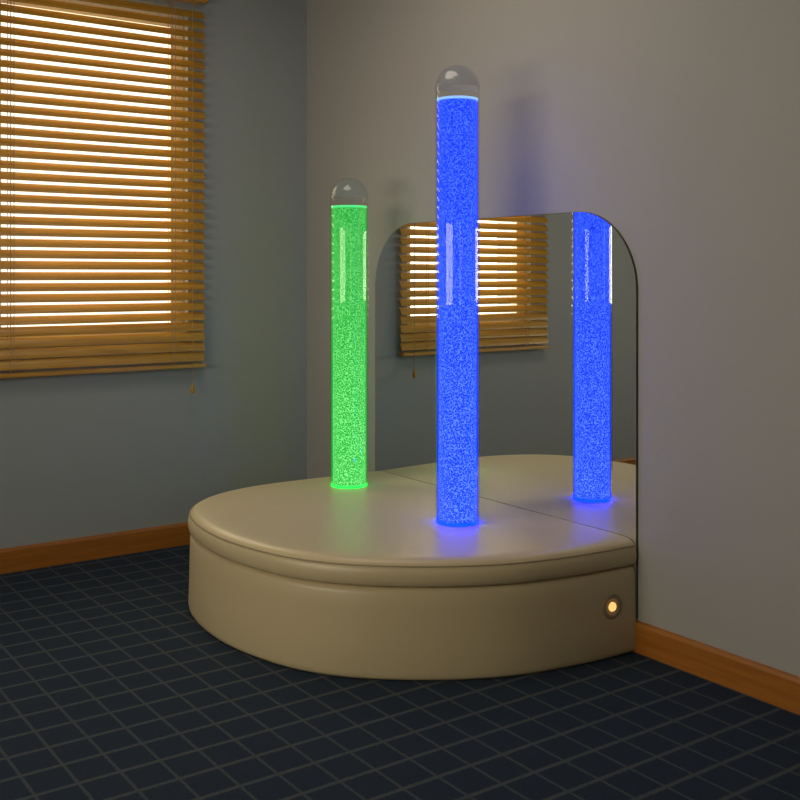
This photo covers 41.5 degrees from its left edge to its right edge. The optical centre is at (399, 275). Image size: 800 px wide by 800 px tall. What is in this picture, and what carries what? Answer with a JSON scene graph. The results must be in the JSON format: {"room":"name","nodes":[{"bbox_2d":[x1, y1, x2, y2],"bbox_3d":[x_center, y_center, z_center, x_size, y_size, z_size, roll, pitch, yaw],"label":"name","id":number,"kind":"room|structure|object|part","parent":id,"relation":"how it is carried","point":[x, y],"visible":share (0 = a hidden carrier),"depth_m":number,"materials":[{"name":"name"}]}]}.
{"room":"sensory room","nodes":[
{"label":"sensory room","id":0,"kind":"room"},
{"bbox_2d":[0,0,306,548],"bbox_3d":[-2.083,-0.160,3.777,3.954,2.620,0.140,0,0,-35],"label":"wall","id":1,"kind":"structure","parent":0,"point":[82,455],"depth_m":4.60,"materials":[{"name":"grey paint"}]},
{"bbox_2d":[0,0,182,338],"bbox_3d":[-1.287,-0.422,4.350,0.815,1.395,0.056,0,0,-35],"label":"window","id":2,"kind":"structure","parent":1,"relation":"in","point":[1,1],"depth_m":4.52,"materials":[{"name":"paint"}]},
{"bbox_2d":[0,0,207,393],"bbox_3d":[-1.237,-0.364,4.250,0.976,1.731,0.076,0,0,-35],"label":"window blind","id":3,"kind":"object","parent":2,"relation":"attached to","point":[6,354],"visible":1,"depth_m":4.28,"materials":[{"name":"brown wood"}]},
{"bbox_3d":[-1.519,-0.397,4.083,0.002,1.547,0.003,0,0,-35],"label":"ladder cord","id":4,"kind":"part","parent":3,"relation":"part of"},
{"bbox_3d":[-1.492,-0.397,4.045,0.002,1.547,0.003,0,0,-35],"label":"ladder cord","id":5,"kind":"part","parent":3,"relation":"part of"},
{"bbox_3d":[-1.239,0.386,4.254,0.974,0.017,0.050,0,0,-35],"label":"rail","id":6,"kind":"part","parent":3,"relation":"part of","materials":[{"name":"brown wood"}]},
{"bbox_3d":[-0.981,-0.397,4.465,0.002,1.547,0.003,0,0,-35],"label":"ladder cord","id":7,"kind":"part","parent":3,"relation":"part of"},
{"bbox_3d":[-0.954,-0.397,4.427,0.002,1.547,0.003,0,0,-35],"label":"ladder cord","id":8,"kind":"part","parent":3,"relation":"part of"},
{"bbox_3d":[-0.944,-0.397,4.434,0.002,1.547,0.003,0,0,-35],"label":"ladder cord","id":9,"kind":"part","parent":3,"relation":"part of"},
{"bbox_3d":[-1.241,-1.189,4.257,0.972,0.042,0.060,0,0,-35],"label":"head rail","id":10,"kind":"part","parent":3,"relation":"part of","materials":[{"name":"brown wood"}]},
{"bbox_3d":[-0.879,-0.355,4.475,0.004,1.630,0.003,0,0,-5],"label":"lift cord","id":11,"kind":"part","parent":3,"relation":"part of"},
{"bbox_2d":[0,522,190,573],"bbox_3d":[-1.981,1.103,3.755,3.814,0.094,0.014,0,0,-35],"label":"baseboard","id":12,"kind":"structure","parent":1,"relation":"attached to","point":[47,554],"depth_m":4.27,"materials":[{"name":"brown wood"}]},
{"bbox_2d":[0,544,799,799],"bbox_3d":[-0.187,1.200,1.226,4.094,0.100,6.496,0,0,-35],"label":"floor","id":13,"kind":"structure","parent":0,"point":[111,688],"depth_m":2.70,"materials":[{"name":"blue carpet"}]},
{"bbox_2d":[188,471,636,679],"bbox_3d":[-0.108,0.977,3.525,1.001,0.344,1.459,0,0,-35],"label":"platform","id":14,"kind":"object","parent":13,"relation":"on","point":[313,575],"visible":0.98,"depth_m":3.10,"materials":[{"name":"beige leather"}]},
{"bbox_2d":[331,179,367,488],"bbox_3d":[-0.195,0.215,4.051,0.147,1.180,0.147,0,0,-35],"label":"tube","id":15,"kind":"object","parent":14,"relation":"on","point":[348,222],"visible":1,"depth_m":3.99,"materials":[{"name":"green liquid"}]},
{"bbox_2d":[331,483,366,488],"bbox_3d":[-0.195,0.800,4.051,0.140,0.010,0.140,0,0,-35],"label":"light","id":16,"kind":"object","parent":15,"relation":"attached to","point":[337,485],"depth_m":3.99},
{"bbox_2d":[188,471,636,586],"bbox_3d":[-0.108,0.847,3.525,1.000,0.084,1.459,0,0,-35],"label":"cushion","id":17,"kind":"object","parent":14,"relation":"on","point":[386,532],"depth_m":3.23,"materials":[{"name":"beige leather"}]},
{"bbox_2d":[435,65,479,526],"bbox_3d":[0.188,0.059,3.443,0.145,1.491,0.145,0,0,-35],"label":"tube","id":18,"kind":"object","parent":14,"relation":"on","point":[456,116],"visible":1,"depth_m":3.38,"materials":[{"name":"blue liquid"}]},
{"bbox_2d":[436,518,478,526],"bbox_3d":[0.188,0.798,3.443,0.138,0.013,0.138,0,0,-35],"label":"light","id":19,"kind":"object","parent":18,"relation":"attached to","point":[450,522],"depth_m":3.38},
{"bbox_3d":[0.640,0.996,3.169,0.028,0.028,0.010,-4,2,-32],"label":"bulb","id":20,"kind":"part","parent":14,"relation":"part of","materials":[{"name":"glass"}]},
{"bbox_2d":[307,0,799,676],"bbox_3d":[1.425,-0.160,2.370,0.140,2.620,6.496,0,0,-35],"label":"wall","id":21,"kind":"structure","parent":0,"point":[675,124],"depth_m":3.17,"materials":[{"name":"grey paint"}]},
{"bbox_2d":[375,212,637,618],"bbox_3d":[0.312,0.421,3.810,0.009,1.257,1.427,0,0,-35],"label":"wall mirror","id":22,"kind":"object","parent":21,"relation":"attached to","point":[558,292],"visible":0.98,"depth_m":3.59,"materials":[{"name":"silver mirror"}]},
{"bbox_2d":[633,619,799,714],"bbox_3d":[1.367,1.103,2.319,0.014,0.094,6.201,0,0,-35],"label":"baseboard","id":23,"kind":"structure","parent":21,"relation":"attached to","point":[776,687],"depth_m":2.96,"materials":[{"name":"brown wood"}]}
]}

